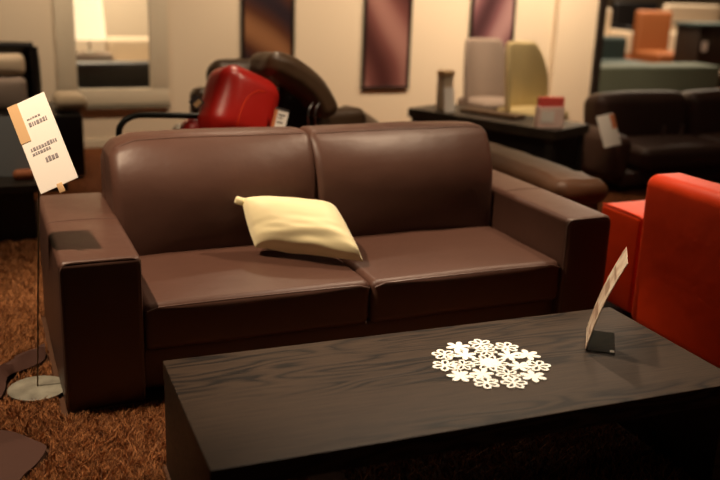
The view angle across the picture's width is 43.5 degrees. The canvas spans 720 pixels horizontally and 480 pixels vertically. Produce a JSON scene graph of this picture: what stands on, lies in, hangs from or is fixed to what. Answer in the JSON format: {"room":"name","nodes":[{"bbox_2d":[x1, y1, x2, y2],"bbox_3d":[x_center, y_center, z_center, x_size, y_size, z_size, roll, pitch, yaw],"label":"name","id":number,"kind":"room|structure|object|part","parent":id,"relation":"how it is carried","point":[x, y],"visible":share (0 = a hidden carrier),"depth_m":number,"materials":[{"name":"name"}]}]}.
{"room":"store","nodes":[
{"label":"store","id":0,"kind":"room"},
{"bbox_2d":[0,0,555,139],"bbox_3d":[-1.831,-2.228,7.504,9.250,2.900,0.120,-5,18,-22],"label":"wall","id":1,"kind":"structure","parent":0,"point":[328,33],"depth_m":8.19,"materials":[{"name":"beige paint"}]},
{"bbox_2d":[84,139,109,147],"bbox_3d":[-2.107,-0.832,7.743,8.700,0.070,0.015,-5,18,-22],"label":"baseboard","id":2,"kind":"structure","parent":1,"relation":"attached to","point":[96,143],"depth_m":7.68,"materials":[{"name":"beige paint"}]},
{"bbox_2d":[53,0,169,104],"bbox_3d":[-2.050,-1.885,7.448,0.910,1.520,0.071,-5,18,-22],"label":"mirror","id":3,"kind":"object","parent":1,"relation":"in","point":[103,47],"depth_m":7.56,"materials":[{"name":"beige paint"}]},
{"bbox_3d":[-2.062,-1.890,7.478,0.600,1.290,0.006,-5,18,-22],"label":"glass","id":4,"kind":"part","parent":3,"relation":"part of","materials":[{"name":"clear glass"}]},
{"bbox_2d":[85,103,169,109],"bbox_3d":[-2.085,-1.127,7.641,0.950,0.035,0.050,-5,18,-22],"label":"trim","id":5,"kind":"structure","parent":1,"relation":"attached to","point":[150,105],"depth_m":7.67,"materials":[{"name":"brown"}]},
{"bbox_2d":[241,0,294,58],"bbox_3d":[-0.809,-1.984,7.945,0.490,1.250,0.029,-5,18,-22],"label":"framed picture","id":6,"kind":"object","parent":1,"relation":"attached to","point":[266,25],"visible":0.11,"depth_m":7.97,"materials":[{"name":"black"}]},
{"bbox_2d":[361,0,412,89],"bbox_3d":[0.259,-2.053,8.394,0.490,1.300,0.029,-5,18,-22],"label":"framed picture","id":7,"kind":"object","parent":1,"relation":"attached to","point":[387,24],"visible":1,"depth_m":8.46,"materials":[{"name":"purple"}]},
{"bbox_2d":[468,0,516,49],"bbox_3d":[1.296,-2.152,8.819,0.500,1.280,0.029,-5,18,-22],"label":"framed picture","id":8,"kind":"object","parent":1,"relation":"attached to","point":[488,18],"visible":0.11,"depth_m":8.82,"materials":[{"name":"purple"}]},
{"bbox_2d":[548,0,598,122],"bbox_3d":[2.199,-2.550,9.070,0.480,2.900,0.070,-5,18,-22],"label":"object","id":9,"kind":"structure","parent":1,"relation":"attached to","point":[575,21],"depth_m":9.22,"materials":[{"name":"beige paint"}]},
{"bbox_2d":[589,0,607,95],"bbox_3d":[2.470,-2.596,9.260,0.070,2.900,0.200,-5,18,-22],"label":"trim","id":10,"kind":"structure","parent":1,"relation":"attached to","point":[602,9],"depth_m":9.35,"materials":[{"name":"black"}]},
{"bbox_2d":[34,54,719,212],"bbox_3d":[5.057,-2.586,14.732,27.500,0.060,26.500,-5,18,-22],"label":"floor","id":11,"kind":"structure","parent":0,"point":[91,182],"depth_m":6.64,"materials":[{"name":"orange carpet"}]},
{"bbox_2d":[0,41,41,116],"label":"armchair","id":12,"kind":"object","parent":11,"relation":"on","point":[20,76],"depth_m":6.60,"materials":[{"name":"black paint"}]},
{"bbox_2d":[0,111,9,116],"bbox_3d":[-2.654,-0.798,6.420,0.660,0.198,0.560,-5,18,-22],"label":"seat cushion","id":13,"kind":"object","parent":12,"relation":"on","point":[2,113],"depth_m":6.44,"materials":[{"name":"fabric"}]},
{"bbox_2d":[0,53,24,75],"bbox_3d":[-2.744,-1.270,6.539,0.600,0.160,0.159,-5,18,-22],"label":"cushion","id":14,"kind":"object","parent":12,"relation":"on","point":[11,64],"depth_m":6.57,"materials":[{"name":"beige fabric"}]},
{"bbox_2d":[0,76,27,110],"bbox_3d":[-2.744,-1.058,6.583,0.600,0.260,0.179,-5,18,-22],"label":"lumbar cushion","id":15,"kind":"object","parent":12,"relation":"on","point":[13,89],"depth_m":6.59,"materials":[{"name":"brown fabric"}]},
{"bbox_3d":[-2.790,-1.183,6.682,0.730,0.500,0.100,-5,18,-22],"label":"frame","id":16,"kind":"part","parent":12,"relation":"part of","materials":[{"name":"beige fabric"}]},
{"bbox_3d":[-2.754,-1.200,6.591,0.806,0.489,0.070,-5,18,-22],"label":"frame rail","id":17,"kind":"part","parent":12,"relation":"part of","materials":[{"name":"black paint"}]},
{"bbox_2d":[48,102,85,175],"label":"armchair","id":18,"kind":"object","parent":11,"relation":"on","point":[70,124],"depth_m":6.45,"materials":[{"name":"black leather"}]},
{"bbox_3d":[-2.234,-0.761,6.752,0.260,0.450,0.700,-5,18,-22],"label":"armrest","id":19,"kind":"part","parent":18,"relation":"part of","materials":[{"name":"black paint"}]},
{"bbox_2d":[52,91,87,111],"bbox_3d":[-2.133,-1.021,6.636,0.220,0.120,0.400,-5,18,-22],"label":"bolster","id":20,"kind":"object","parent":18,"relation":"on","point":[65,101],"visible":1,"depth_m":6.48,"materials":[{"name":"beige fabric"}]},
{"bbox_2d":[0,202,697,479],"bbox_3d":[-0.268,0.342,4.061,4.500,0.043,5.034,-5,18,-22],"label":"shag rug","id":21,"kind":"object","parent":11,"relation":"on","point":[124,442],"visible":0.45,"depth_m":2.99,"materials":[{"name":"brown carpet"}]},
{"bbox_2d":[0,343,45,479],"bbox_3d":[-1.329,0.596,3.003,0.617,0.049,1.146,-5,18,-22],"label":"suede hide","id":22,"kind":"object","parent":21,"relation":"on","point":[19,453],"visible":0.98,"depth_m":2.89,"materials":[{"name":"brown leather"}]},
{"bbox_2d":[0,168,67,242],"bbox_3d":[-2.495,-0.217,5.160,1.520,0.324,0.840,-5,18,-22],"label":"side table","id":23,"kind":"object","parent":21,"relation":"on","point":[17,200],"visible":0.56,"depth_m":5.00,"materials":[{"name":"brown wood"}]},
{"bbox_2d":[0,116,29,176],"bbox_3d":[-2.012,-0.527,5.107,0.280,0.335,0.078,0,17,-6],"label":"display board","id":24,"kind":"object","parent":23,"relation":"on","point":[13,157],"visible":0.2,"depth_m":5.11,"materials":[{"name":"grey"}]},
{"bbox_2d":[13,169,33,179],"bbox_3d":[-1.887,-0.367,5.074,0.120,0.062,0.070,-5,18,-22],"label":"ornament","id":25,"kind":"object","parent":23,"relation":"on","point":[19,174],"visible":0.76,"depth_m":5.05,"materials":[{"name":"brown wood"}]},
{"bbox_2d":[7,92,77,401],"bbox_3d":[-1.124,0.032,3.153,0.276,1.070,0.227,-5,18,-22],"label":"sign","id":26,"kind":"object","parent":21,"relation":"on","point":[37,130],"visible":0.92,"depth_m":3.07,"materials":[{"name":"printed paper"},{"name":"cardboard"}]},
{"bbox_3d":[-1.161,-0.395,3.077,0.036,0.145,0.002,-25,-11,-1],"label":"tan panel","id":27,"kind":"part","parent":26,"relation":"part of","materials":[{"name":"orange paper"}]},
{"bbox_3d":[-1.138,0.174,3.195,0.058,0.746,0.006,-5,18,-22],"label":"rod","id":28,"kind":"part","parent":26,"relation":"part of","materials":[{"name":"brown metal"}]},
{"bbox_2d":[116,65,277,136],"bbox_3d":[-0.845,-0.471,4.967,0.808,1.029,0.898,1,17,-2],"label":"recliner","id":29,"kind":"object","parent":21,"relation":"on","point":[232,96],"visible":0.45,"depth_m":4.53,"materials":[{"name":"leather"}]},
{"bbox_3d":[-1.012,-0.404,4.617,0.452,0.506,0.031,-5,18,-22],"label":"tube arm","id":30,"kind":"part","parent":29,"relation":"part of","materials":[{"name":"black paint"}]},
{"bbox_3d":[-0.692,-0.432,4.795,0.500,0.442,0.212,-5,18,-22],"label":"backrest","id":31,"kind":"part","parent":29,"relation":"part of","materials":[{"name":"red leather"}]},
{"bbox_2d":[189,94,203,109],"bbox_3d":[-0.819,-0.690,4.521,0.078,0.078,0.005,0,17,-8],"label":"price tag","id":32,"kind":"object","parent":29,"relation":"attached to","point":[196,101],"visible":1,"depth_m":4.52,"materials":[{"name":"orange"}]},
{"bbox_3d":[-0.813,-0.684,4.522,0.040,0.024,0.001,-43,18,6],"label":"printed panel","id":33,"kind":"part","parent":32,"relation":"part of","materials":[{"name":"orange paper"}]},
{"bbox_2d":[271,107,288,126],"bbox_3d":[-0.407,-0.620,4.609,0.096,0.118,0.023,-1,17,-9],"label":"price tag","id":34,"kind":"object","parent":29,"relation":"hanging from","point":[280,116],"visible":0.87,"depth_m":4.61,"materials":[{"name":"white paper"}]},
{"bbox_2d":[173,59,250,128],"bbox_3d":[-0.948,-0.764,6.096,0.512,0.943,0.749,-5,18,-22],"label":"recliner","id":35,"kind":"object","parent":21,"relation":"on","point":[242,63],"visible":0.12,"depth_m":5.72,"materials":[{"name":"brown leather"}]},
{"bbox_3d":[-1.005,-0.704,6.231,0.500,0.150,0.500,-5,18,-22],"label":"seat","id":36,"kind":"part","parent":35,"relation":"part of","materials":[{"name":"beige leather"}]},
{"bbox_3d":[-0.875,-0.788,5.899,0.460,0.420,0.160,-5,18,-22],"label":"backrest","id":37,"kind":"part","parent":35,"relation":"part of","materials":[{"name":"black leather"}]},
{"bbox_2d":[250,52,378,127],"bbox_3d":[-0.289,-0.611,5.411,0.893,1.086,1.001,-5,18,-22],"label":"recliner","id":38,"kind":"object","parent":21,"relation":"on","point":[309,100],"visible":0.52,"depth_m":4.92,"materials":[{"name":"brown leather"}]},
{"bbox_3d":[-0.230,-0.540,5.283,0.550,0.464,0.238,-5,18,-22],"label":"backrest","id":39,"kind":"part","parent":38,"relation":"part of","materials":[{"name":"brown leather"}]},
{"bbox_3d":[0.013,-0.680,5.505,0.176,0.208,0.617,-5,18,-22],"label":"armrest","id":40,"kind":"part","parent":38,"relation":"part of","materials":[{"name":"brown leather"}]},
{"bbox_2d":[37,121,610,412],"bbox_3d":[-0.155,-0.017,3.848,2.244,0.848,0.985,-5,18,-22],"label":"leather sofa","id":41,"kind":"object","parent":21,"relation":"on","point":[147,270],"visible":0.82,"depth_m":3.65,"materials":[{"name":"brown leather"}]},
{"bbox_3d":[-1.062,0.197,3.515,0.285,0.565,0.984,-5,18,-22],"label":"armrest","id":42,"kind":"part","parent":41,"relation":"part of","materials":[{"name":"brown leather"}]},
{"bbox_3d":[-0.285,-0.166,4.191,1.751,0.600,0.160,-5,18,-22],"label":"frame","id":43,"kind":"part","parent":41,"relation":"part of","materials":[{"name":"brown leather"}]},
{"bbox_2d":[102,127,315,255],"bbox_3d":[-0.632,-0.211,3.857,0.866,0.513,0.402,-5,18,-22],"label":"cushion","id":44,"kind":"object","parent":41,"relation":"on","point":[172,191],"depth_m":3.68,"materials":[{"name":"brown leather"}]},
{"bbox_2d":[140,245,368,349],"bbox_3d":[-0.484,0.184,3.606,0.862,0.216,0.692,-5,18,-22],"label":"seat cushion","id":45,"kind":"object","parent":41,"relation":"on","point":[193,297],"depth_m":3.37,"materials":[{"name":"brown leather"}]},
{"bbox_2d":[234,196,362,261],"bbox_3d":[-0.248,-0.053,3.627,0.483,0.227,0.275,-2,17,-13],"label":"throw pillow","id":46,"kind":"object","parent":41,"relation":"on","point":[293,225],"visible":1,"depth_m":3.58,"materials":[{"name":"beige fabric"}]},
{"bbox_3d":[-0.149,0.268,3.953,1.751,0.165,0.916,-5,18,-22],"label":"panel","id":47,"kind":"part","parent":41,"relation":"part of","materials":[{"name":"brown leather"}]},
{"bbox_2d":[299,121,491,236],"bbox_3d":[0.167,-0.280,4.187,0.892,0.510,0.404,-5,18,-22],"label":"cushion","id":48,"kind":"object","parent":41,"relation":"on","point":[384,179],"depth_m":4.03,"materials":[{"name":"brown leather"}]},
{"bbox_2d":[339,226,558,320],"bbox_3d":[0.312,0.114,3.936,0.869,0.215,0.691,-5,18,-22],"label":"seat cushion","id":49,"kind":"object","parent":41,"relation":"on","point":[410,273],"depth_m":3.71,"materials":[{"name":"brown leather"}]},
{"bbox_3d":[0.763,0.038,4.269,0.241,0.564,0.984,-5,18,-22],"label":"armrest","id":50,"kind":"part","parent":41,"relation":"part of","materials":[{"name":"brown leather"}]},
{"bbox_2d":[163,307,719,479],"bbox_3d":[0.274,0.570,2.774,1.624,0.364,0.660,-5,18,-21],"label":"coffee table","id":51,"kind":"object","parent":21,"relation":"on","point":[310,409],"visible":0.98,"depth_m":2.61,"materials":[{"name":"brown wood"}]},
{"bbox_3d":[-0.453,0.657,2.503,0.060,0.302,0.654,-5,18,-21],"label":"panel","id":52,"kind":"part","parent":51,"relation":"part of","materials":[{"name":"brown wood"}]},
{"bbox_2d":[431,339,550,388],"bbox_3d":[0.403,0.380,2.782,0.369,0.003,0.366,-5,18,-22],"label":"doily","id":53,"kind":"object","parent":51,"relation":"on","point":[489,362],"visible":1,"depth_m":2.77,"materials":[{"name":"white fabric"}]},
{"bbox_2d":[585,247,627,353],"bbox_3d":[0.801,0.189,2.938,0.098,0.306,0.187,6,17,13],"label":"stand","id":54,"kind":"object","parent":51,"relation":"on","point":[596,340],"visible":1,"depth_m":2.94,"materials":[{"name":"printed paper card"},{"name":"black plastic"}]},
{"bbox_3d":[0.794,0.334,2.981,0.090,0.003,0.187,6,17,13],"label":"plate","id":55,"kind":"part","parent":54,"relation":"part of","materials":[{"name":"black plastic"}]},
{"bbox_3d":[0.999,0.542,3.062,0.060,0.302,0.654,-5,18,-21],"label":"panel","id":56,"kind":"part","parent":51,"relation":"part of","materials":[{"name":"brown wood"}]},
{"bbox_2d":[488,141,607,210],"bbox_3d":[0.910,-0.224,5.217,0.342,0.537,1.233,-5,18,-22],"label":"chaise","id":57,"kind":"object","parent":21,"relation":"on","point":[581,188],"visible":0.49,"depth_m":4.76,"materials":[{"name":"brown leather"}]},
{"bbox_3d":[0.902,-0.191,5.271,0.300,0.355,1.150,-5,18,-22],"label":"panel","id":58,"kind":"part","parent":57,"relation":"part of","materials":[{"name":"brown leather"}]},
{"bbox_2d":[602,173,719,368],"bbox_3d":[1.855,0.150,3.721,1.068,0.737,1.740,-5,18,-22],"label":"sofa","id":59,"kind":"object","parent":21,"relation":"on","point":[669,285],"visible":0.88,"depth_m":3.72,"materials":[{"name":"red leather"}]},
{"bbox_3d":[1.588,0.048,4.383,0.868,0.466,0.297,-5,18,-22],"label":"armrest","id":60,"kind":"part","parent":59,"relation":"part of","materials":[{"name":"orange leather"}]},
{"bbox_2d":[457,38,504,109],"bbox_3d":[1.153,-1.290,8.077,0.480,0.980,0.500,-7,19,-28],"label":"dining chair","id":61,"kind":"object","parent":11,"relation":"on","point":[484,58],"visible":0.78,"depth_m":8.13,"materials":[{"name":"brown fabric"}]},
{"bbox_3d":[1.165,-1.215,8.072,0.440,0.100,0.440,-7,19,-28],"label":"seat","id":62,"kind":"part","parent":61,"relation":"part of","materials":[{"name":"brown fabric"}]},
{"bbox_2d":[408,104,589,171],"bbox_3d":[1.024,-0.705,6.935,1.314,0.500,0.500,16,22,39],"label":"table","id":63,"kind":"object","parent":11,"relation":"on","point":[564,146],"visible":0.47,"depth_m":6.57,"materials":[{"name":"brown wood"}]},
{"bbox_2d":[436,70,454,109],"bbox_3d":[0.664,-1.176,7.074,0.108,0.300,0.088,-9,20,-33],"label":"gift box","id":64,"kind":"object","parent":63,"relation":"on","point":[445,79],"visible":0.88,"depth_m":7.03,"materials":[{"name":"cardboard"}]},
{"bbox_3d":[0.669,-1.301,7.037,0.108,0.040,0.088,-9,20,-33],"label":"lid","id":65,"kind":"part","parent":64,"relation":"part of","materials":[{"name":"brown"}]},
{"bbox_2d":[443,87,454,112],"bbox_3d":[0.684,-1.075,6.933,0.110,0.189,0.036,-12,21,-39],"label":"paper card","id":66,"kind":"object","parent":63,"relation":"on","point":[449,101],"visible":1,"depth_m":6.93,"materials":[{"name":"white paper"}]},
{"bbox_2d":[460,107,524,119],"bbox_3d":[1.006,-0.965,6.883,0.500,0.028,0.140,16,22,39],"label":"serving tray","id":67,"kind":"object","parent":63,"relation":"on","point":[506,115],"visible":1,"depth_m":6.83,"materials":[{"name":"brown wood"}]},
{"bbox_2d":[534,97,564,127],"bbox_3d":[1.341,-0.901,6.380,0.200,0.215,0.064,-2,17,-14],"label":"holder","id":68,"kind":"object","parent":63,"relation":"on","point":[549,111],"visible":1,"depth_m":6.35,"materials":[{"name":"beige"}]},
{"bbox_3d":[1.319,-0.865,6.352,0.100,0.080,0.003,-2,17,-14],"label":"label panel","id":69,"kind":"part","parent":68,"relation":"part of","materials":[{"name":"white paper"}]},
{"bbox_3d":[1.342,-0.503,6.417,0.060,0.430,0.060,16,22,39],"label":"leg","id":70,"kind":"part","parent":63,"relation":"part of","materials":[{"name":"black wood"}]},
{"bbox_3d":[1.608,-0.579,6.706,0.060,0.430,0.060,16,22,39],"label":"leg","id":71,"kind":"part","parent":63,"relation":"part of","materials":[{"name":"black wood"}]},
{"bbox_2d":[497,41,568,120],"bbox_3d":[1.428,-1.137,7.563,0.480,1.000,0.500,-10,21,-36],"label":"dining chair","id":72,"kind":"object","parent":11,"relation":"on","point":[526,72],"visible":0.71,"depth_m":7.62,"materials":[{"name":"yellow fabric"}]},
{"bbox_3d":[1.355,-1.381,7.602,0.480,0.560,0.232,-10,21,-36],"label":"backrest","id":73,"kind":"part","parent":72,"relation":"part of","materials":[{"name":"brown fabric"}]},
{"bbox_3d":[1.443,-1.054,7.563,0.440,0.100,0.440,-10,21,-36],"label":"seat","id":74,"kind":"part","parent":72,"relation":"part of","materials":[{"name":"brown fabric"}]},
{"bbox_2d":[604,8,632,53],"bbox_3d":[4.634,-4.022,17.688,1.220,0.980,0.800,-5,18,-22],"label":"sofa","id":75,"kind":"object","parent":11,"relation":"on","point":[608,32],"visible":0.24,"depth_m":17.83,"materials":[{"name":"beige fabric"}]},
{"bbox_3d":[4.519,-4.241,17.921,1.000,0.700,0.180,-5,18,-22],"label":"backrest","id":76,"kind":"part","parent":75,"relation":"part of","materials":[{"name":"beige fabric"}]},
{"bbox_3d":[5.131,-3.938,17.922,0.140,0.440,0.780,-5,18,-22],"label":"armrest","id":77,"kind":"part","parent":75,"relation":"part of","materials":[{"name":"beige fabric"}]},
{"bbox_2d":[601,36,647,62],"bbox_3d":[3.669,-2.531,12.979,0.700,0.740,0.760,-5,18,-22],"label":"armchair","id":78,"kind":"object","parent":11,"relation":"on","point":[614,47],"visible":0.16,"depth_m":13.12,"materials":[{"name":"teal fabric"}]},
{"bbox_3d":[3.562,-2.745,13.194,0.700,0.460,0.180,-5,18,-22],"label":"backrest","id":79,"kind":"part","parent":78,"relation":"part of","materials":[{"name":"grey fabric"}]},
{"bbox_3d":[3.678,-2.437,12.978,0.700,0.280,0.700,-5,18,-22],"label":"seat","id":80,"kind":"part","parent":78,"relation":"part of","materials":[{"name":"grey fabric"}]},
{"bbox_2d":[610,1,657,30],"bbox_3d":[6.281,-4.738,20.121,1.420,1.080,0.800,-5,18,-22],"label":"armchair","id":81,"kind":"object","parent":11,"relation":"on","point":[623,12],"visible":0.19,"depth_m":20.11,"materials":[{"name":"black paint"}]},
{"bbox_3d":[5.689,-4.512,19.920,0.140,0.440,0.780,-5,18,-22],"label":"armrest","id":82,"kind":"part","parent":81,"relation":"part of","materials":[{"name":"black paint"}]},
{"bbox_2d":[581,89,719,191],"bbox_3d":[2.757,-0.853,7.341,2.340,0.672,0.840,-5,18,-22],"label":"sofa","id":83,"kind":"object","parent":11,"relation":"on","point":[660,132],"visible":0.82,"depth_m":7.08,"materials":[{"name":"leather"}]},
{"bbox_3d":[1.770,-0.691,6.979,0.220,0.380,0.800,-5,18,-22],"label":"armrest","id":84,"kind":"part","parent":83,"relation":"part of","materials":[{"name":"brown leather"}]},
{"bbox_2d":[596,113,620,147],"bbox_3d":[1.763,-0.776,6.402,0.171,0.236,0.089,-1,17,-11],"label":"price tag","id":85,"kind":"object","parent":83,"relation":"attached to","point":[607,125],"visible":1,"depth_m":6.40,"materials":[{"name":"white paper"}]},
{"bbox_3d":[1.796,-0.843,6.409,0.035,0.105,0.002,-13,-3,-8],"label":"printed panel","id":86,"kind":"part","parent":85,"relation":"part of","materials":[{"name":"orange paper"}]},
{"bbox_2d":[584,91,685,135],"bbox_3d":[2.243,-0.943,7.358,0.915,0.544,0.346,-5,18,-22],"label":"cushion","id":87,"kind":"object","parent":83,"relation":"on","point":[636,113],"depth_m":7.19,"materials":[{"name":"brown leather"}]},
{"bbox_3d":[2.737,-0.630,7.436,2.080,0.110,0.780,-5,18,-22],"label":"panel","id":88,"kind":"part","parent":83,"relation":"part of","materials":[{"name":"brown leather"}]},
{"bbox_2d":[626,134,719,172],"bbox_3d":[2.389,-0.700,7.135,0.900,0.220,0.680,-5,18,-22],"label":"seat cushion","id":89,"kind":"object","parent":83,"relation":"on","point":[649,153],"depth_m":6.85,"materials":[{"name":"brown leather"}]},
{"bbox_2d":[682,89,719,135],"bbox_3d":[3.091,-1.017,7.710,0.914,0.545,0.345,-5,18,-22],"label":"cushion","id":90,"kind":"object","parent":83,"relation":"on","point":[702,106],"depth_m":7.46,"materials":[{"name":"brown leather"}]},
{"bbox_2d":[697,132,719,141],"bbox_3d":[3.236,-0.773,7.485,0.900,0.220,0.680,-5,18,-22],"label":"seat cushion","id":91,"kind":"object","parent":83,"relation":"on","point":[715,136],"depth_m":7.39,"materials":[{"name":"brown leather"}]},
{"bbox_2d":[630,10,673,62],"bbox_3d":[4.994,-3.232,14.934,0.690,1.060,0.760,-5,18,-22],"label":"armchair","id":92,"kind":"object","parent":11,"relation":"on","point":[651,30],"visible":0.69,"depth_m":15.01,"materials":[{"name":"brown leather"}]},
{"bbox_3d":[4.997,-2.984,14.979,0.690,0.280,0.700,-5,18,-22],"label":"seat","id":93,"kind":"part","parent":92,"relation":"part of","materials":[{"name":"brown leather"}]},
{"bbox_2d":[598,62,719,92],"bbox_3d":[3.612,-1.962,11.450,1.950,0.515,0.500,-5,18,-22],"label":"bench","id":94,"kind":"object","parent":11,"relation":"on","point":[687,76],"visible":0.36,"depth_m":11.22,"materials":[{"name":"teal fabric"}]},
{"bbox_2d":[663,4,719,50],"bbox_3d":[6.872,-4.181,18.282,1.620,1.100,0.800,-5,18,-22],"label":"sofa","id":95,"kind":"object","parent":11,"relation":"on","point":[680,12],"visible":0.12,"depth_m":18.32,"materials":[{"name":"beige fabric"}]},
{"bbox_3d":[6.187,-3.937,18.046,0.140,0.440,0.780,-5,18,-22],"label":"armrest","id":96,"kind":"part","parent":95,"relation":"part of","materials":[{"name":"beige fabric"}]},
{"bbox_3d":[6.756,-4.401,18.515,1.400,0.820,0.180,-5,18,-22],"label":"backrest","id":97,"kind":"part","parent":95,"relation":"part of","materials":[{"name":"beige fabric"}]},
{"bbox_2d":[672,21,719,87],"bbox_3d":[5.384,-2.849,13.884,1.080,0.950,0.560,-5,18,-22],"label":"base cabinet","id":98,"kind":"object","parent":11,"relation":"on","point":[690,36],"visible":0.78,"depth_m":13.56,"materials":[{"name":"brown wood"}]},
{"bbox_2d":[701,42,707,50],"bbox_3d":[5.128,-2.880,13.447,0.100,0.140,0.004,-5,18,-22],"label":"price tag","id":99,"kind":"object","parent":98,"relation":"attached to","point":[704,44],"visible":1,"depth_m":13.45,"materials":[{"name":"white paper"}]},
{"bbox_2d":[607,0,719,21],"bbox_3d":[0.040,-7.754,25.795,27.500,3.200,0.100,-5,18,-22],"label":"wall","id":100,"kind":"structure","parent":0,"point":[661,3],"depth_m":30.30,"materials":[{"name":"beige paint"}]}
]}

